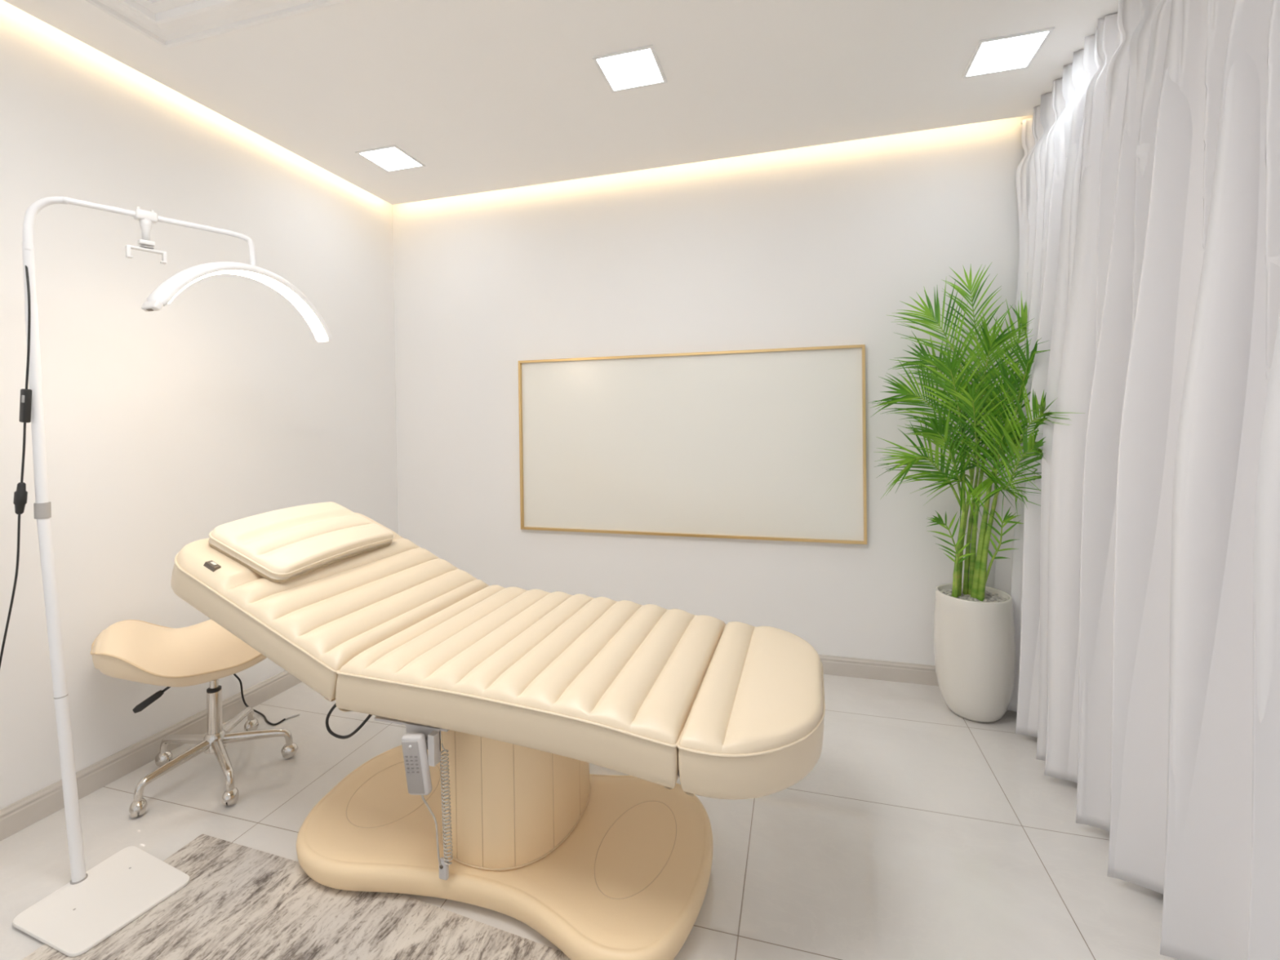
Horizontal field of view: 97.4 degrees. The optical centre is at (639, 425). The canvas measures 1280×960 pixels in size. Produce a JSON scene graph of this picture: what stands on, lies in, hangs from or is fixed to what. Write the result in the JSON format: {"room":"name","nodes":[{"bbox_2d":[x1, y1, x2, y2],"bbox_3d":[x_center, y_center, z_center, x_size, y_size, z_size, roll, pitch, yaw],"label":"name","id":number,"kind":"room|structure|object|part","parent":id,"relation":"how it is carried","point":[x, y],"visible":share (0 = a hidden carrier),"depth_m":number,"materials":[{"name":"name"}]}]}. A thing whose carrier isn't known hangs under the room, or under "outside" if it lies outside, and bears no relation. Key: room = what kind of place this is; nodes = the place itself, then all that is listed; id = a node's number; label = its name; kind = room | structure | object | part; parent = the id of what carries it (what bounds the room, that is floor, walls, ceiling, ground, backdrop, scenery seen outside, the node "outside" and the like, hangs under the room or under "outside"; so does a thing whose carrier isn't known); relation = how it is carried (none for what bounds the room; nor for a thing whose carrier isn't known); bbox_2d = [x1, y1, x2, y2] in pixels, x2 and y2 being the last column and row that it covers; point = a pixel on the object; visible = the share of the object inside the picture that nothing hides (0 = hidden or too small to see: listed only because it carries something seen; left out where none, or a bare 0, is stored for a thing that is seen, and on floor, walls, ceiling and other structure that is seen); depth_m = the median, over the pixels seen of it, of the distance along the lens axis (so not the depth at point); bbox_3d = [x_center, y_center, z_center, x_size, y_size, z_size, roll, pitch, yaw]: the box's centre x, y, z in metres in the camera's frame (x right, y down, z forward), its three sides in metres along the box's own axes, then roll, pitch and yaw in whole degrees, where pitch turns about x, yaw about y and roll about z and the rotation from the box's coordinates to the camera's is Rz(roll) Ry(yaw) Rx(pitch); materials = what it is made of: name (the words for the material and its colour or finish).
{"room":"beauty treatment room","nodes":[
{"label":"beauty treatment room","id":0,"kind":"room"},
{"bbox_2d":[0,0,398,809],"bbox_3d":[-2.155,-0.083,1.343,0.120,2.720,4.608,-1,0,16],"label":"wall","id":1,"kind":"structure","parent":0,"point":[202,412],"depth_m":2.13,"materials":[{"name":"white paint"}]},
{"bbox_2d":[0,670,301,841],"bbox_3d":[-2.087,1.232,1.287,0.013,0.090,4.508,-1,0,16],"label":"baseboard","id":2,"kind":"structure","parent":1,"relation":"attached to","point":[34,807],"depth_m":2.03,"materials":[{"name":"painted wood"}]},
{"bbox_2d":[233,673,299,725],"bbox_3d":[-1.628,1.037,2.412,0.290,0.452,0.090,-1,0,5],"label":"power cord","id":3,"kind":"object","parent":1,"relation":"attached to","point":[234,674],"visible":0.71,"depth_m":2.43,"materials":[{"name":"black plastic"}]},
{"bbox_2d":[3,0,1118,204],"bbox_3d":[-0.336,-1.416,0.810,3.940,0.214,4.608,-1,0,16],"label":"ceiling","id":4,"kind":"structure","parent":0,"point":[487,95],"depth_m":2.12,"materials":[{"name":"white paint"}]},
{"bbox_2d":[83,0,353,49],"bbox_3d":[-0.748,-1.300,0.233,2.590,0.050,2.780,-1,0,16],"label":"air conditioner","id":5,"kind":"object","parent":4,"relation":"attached to","point":[203,20],"depth_m":1.77,"materials":[{"name":"white paint"}]},
{"bbox_2d":[355,144,425,172],"bbox_3d":[-1.224,-1.311,2.767,0.224,0.006,0.224,-1,0,16],"label":"recessed light","id":6,"kind":"object","parent":4,"relation":"in","point":[390,158],"visible":1,"depth_m":2.76,"materials":[{"name":"white plastic"}]},
{"bbox_2d":[591,44,666,93],"bbox_3d":[-0.033,-1.322,2.091,0.224,0.006,0.224,-1,0,16],"label":"recessed light","id":7,"kind":"object","parent":4,"relation":"in","point":[638,67],"visible":1,"depth_m":2.08,"materials":[{"name":"white plastic"}]},
{"bbox_2d":[961,26,1054,79],"bbox_3d":[1.319,-1.340,2.031,0.224,0.006,0.224,-1,0,16],"label":"recessed light","id":8,"kind":"object","parent":4,"relation":"in","point":[1016,51],"visible":1,"depth_m":2.02,"materials":[{"name":"white plastic"}]},
{"bbox_2d":[0,674,1178,959],"bbox_3d":[-0.320,1.287,0.812,3.770,0.060,4.558,-1,0,16],"label":"floor","id":9,"kind":"structure","parent":0,"point":[918,829],"depth_m":1.70,"materials":[{"name":"tile"}]},
{"bbox_2d":[0,195,332,956],"bbox_3d":[-1.519,0.310,1.570,1.330,1.910,0.592,-1,1,-42],"label":"floor lamp","id":10,"kind":"object","parent":9,"relation":"on","point":[98,902],"visible":1,"depth_m":1.54,"materials":[{"name":"white metal"}]},
{"bbox_2d":[18,388,31,422],"bbox_3d":[-1.646,-0.053,1.506,0.030,0.091,0.016,-1,0,16],"label":"switch","id":11,"kind":"object","parent":10,"relation":"attached to","point":[25,402],"depth_m":1.50,"materials":[{"name":"grey plastic"}]},
{"bbox_3d":[-1.415,1.255,1.499,0.318,0.008,0.287,-1,0,16],"label":"plate","id":12,"kind":"part","parent":10,"relation":"part of","materials":[{"name":"white metal"}]},
{"bbox_3d":[-1.475,-0.576,1.679,0.032,0.077,0.038,0,1,36],"label":"stem","id":13,"kind":"part","parent":10,"relation":"part of","materials":[{"name":"white plastic"}]},
{"bbox_3d":[-1.442,-0.582,1.725,0.020,0.116,0.464,0,1,35],"label":"arm","id":14,"kind":"part","parent":10,"relation":"part of","materials":[{"name":"white metal"}]},
{"bbox_2d":[168,270,327,339],"bbox_3d":[-1.312,-0.420,1.908,0.054,0.183,0.568,-1,0,16],"label":"diffuser","id":15,"kind":"object","parent":10,"relation":"attached to","point":[177,282],"depth_m":1.97,"materials":[{"name":"white plastic"}]},
{"bbox_2d":[90,618,297,817],"bbox_3d":[-1.562,0.972,2.035,0.515,0.582,0.566,-1,0,16],"label":"stool","id":16,"kind":"object","parent":9,"relation":"on","point":[131,650],"visible":0.88,"depth_m":1.95,"materials":[{"name":"beige leather"}]},
{"bbox_3d":[-1.598,0.891,1.956,0.016,0.044,0.115,0,1,32],"label":"lever","id":17,"kind":"part","parent":16,"relation":"part of","materials":[{"name":"black plastic"}]},
{"bbox_3d":[-1.595,1.172,1.922,0.035,0.084,0.232,-1,1,21],"label":"leg","id":18,"kind":"part","parent":16,"relation":"part of","materials":[{"name":"silver metal"}]},
{"bbox_3d":[-1.583,0.783,2.019,0.550,0.204,0.355,-1,1,-36],"label":"seat","id":19,"kind":"part","parent":16,"relation":"part of","materials":[{"name":"beige leather"}]},
{"bbox_3d":[-1.676,1.172,2.071,0.224,0.084,0.035,-1,0,10],"label":"leg","id":20,"kind":"part","parent":16,"relation":"part of","materials":[{"name":"silver metal"}]},
{"bbox_3d":[-1.446,1.169,1.947,0.035,0.084,0.248,-1,1,-45],"label":"leg","id":21,"kind":"part","parent":16,"relation":"part of","materials":[{"name":"silver metal"}]},
{"bbox_3d":[-1.580,1.169,2.196,0.035,0.084,0.264,-1,0,-12],"label":"leg","id":22,"kind":"part","parent":16,"relation":"part of","materials":[{"name":"silver metal"}]},
{"bbox_3d":[-1.424,1.168,2.094,0.226,0.084,0.035,-1,1,-20],"label":"leg","id":23,"kind":"part","parent":16,"relation":"part of","materials":[{"name":"silver metal"}]},
{"bbox_2d":[22,833,570,959],"bbox_3d":[-0.748,1.261,0.635,1.755,0.006,1.783,-1,0,16],"label":"rug","id":24,"kind":"object","parent":9,"relation":"on","point":[237,902],"visible":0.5,"depth_m":1.41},
{"bbox_2d":[171,512,825,959],"bbox_3d":[-0.421,0.794,1.727,1.891,0.911,0.795,-1,0,16],"label":"bed","id":25,"kind":"object","parent":9,"relation":"on","point":[523,691],"visible":0.88,"depth_m":1.49,"materials":[{"name":"beige leather"}]},
{"bbox_2d":[208,502,394,582],"bbox_3d":[-1.120,0.377,1.921,0.311,0.182,0.534,-1,0,16],"label":"pillow","id":26,"kind":"object","parent":25,"relation":"on","point":[282,545],"visible":1,"depth_m":1.81,"materials":[{"name":"beige leather"}]},
{"bbox_3d":[-1.001,0.537,1.905,0.679,0.382,0.752,-1,0,16],"label":"backrest","id":27,"kind":"part","parent":25,"relation":"part of","materials":[{"name":"beige leather"}]},
{"bbox_2d":[401,733,453,879],"bbox_3d":[-0.533,0.965,1.410,0.116,0.396,0.058,-1,1,-21],"label":"remote control","id":28,"kind":"object","parent":25,"relation":"hanging from","point":[414,745],"visible":1,"depth_m":1.39,"materials":[{"name":"grey plastic"}]},
{"bbox_3d":[-0.561,0.846,1.391,0.065,0.133,0.004,-1,0,16],"label":"plate","id":29,"kind":"part","parent":28,"relation":"part of","materials":[{"name":"grey plastic"}]},
{"bbox_3d":[-0.520,1.021,1.415,0.022,0.218,0.053,0,1,44],"label":"cord","id":30,"kind":"part","parent":28,"relation":"part of","materials":[{"name":"beige plastic"}]},
{"bbox_3d":[-0.493,0.966,1.429,0.024,0.329,0.035,-1,0,-2],"label":"coiled cord","id":31,"kind":"part","parent":28,"relation":"part of","materials":[{"name":"beige plastic"}]},
{"bbox_3d":[-0.252,0.690,1.681,0.925,0.193,0.758,-1,0,16],"label":"seat","id":32,"kind":"part","parent":25,"relation":"part of","materials":[{"name":"beige leather"}]},
{"bbox_2d":[870,262,1075,722],"bbox_3d":[1.257,0.264,2.240,0.633,1.915,0.667,-1,1,20],"label":"potted palm","id":33,"kind":"object","parent":9,"relation":"on","point":[974,633],"visible":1,"depth_m":2.29,"materials":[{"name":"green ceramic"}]},
{"bbox_2d":[933,582,1015,722],"bbox_3d":[1.416,0.963,2.388,0.300,0.511,0.300,-1,0,16],"label":"pot","id":34,"kind":"object","parent":33,"relation":"attached to","point":[974,633],"depth_m":2.27,"materials":[{"name":"white ceramic"}]},
{"bbox_2d":[392,115,1032,665],"bbox_3d":[0.307,-0.130,2.986,3.720,2.720,0.100,-1,0,16],"label":"wall","id":35,"kind":"structure","parent":0,"point":[815,246],"depth_m":2.91,"materials":[{"name":"white paint"}]},
{"bbox_2d":[518,344,866,544],"bbox_3d":[0.202,0.101,2.950,1.834,0.956,0.032,-1,0,16],"label":"board","id":36,"kind":"object","parent":35,"relation":"attached to","point":[770,444],"visible":1,"depth_m":2.92,"materials":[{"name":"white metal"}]},
{"bbox_2d":[818,654,938,686],"bbox_3d":[0.310,1.185,2.943,3.720,0.090,0.013,-1,0,16],"label":"baseboard","id":37,"kind":"structure","parent":35,"relation":"attached to","point":[892,671],"depth_m":2.70,"materials":[{"name":"wood"}]},
{"bbox_3d":[1.302,-1.322,0.986,0.072,0.027,3.138,-1,0,16],"label":"track","id":38,"kind":"object","parent":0,"visible":0},
{"bbox_2d":[994,0,1279,959],"bbox_3d":[1.243,-0.062,1.036,0.312,2.532,3.075,-1,0,16],"label":"curtain","id":39,"kind":"object","parent":38,"relation":"hanging from","point":[1143,584],"visible":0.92,"depth_m":1.45,"materials":[{"name":"white fabric"}]}
]}

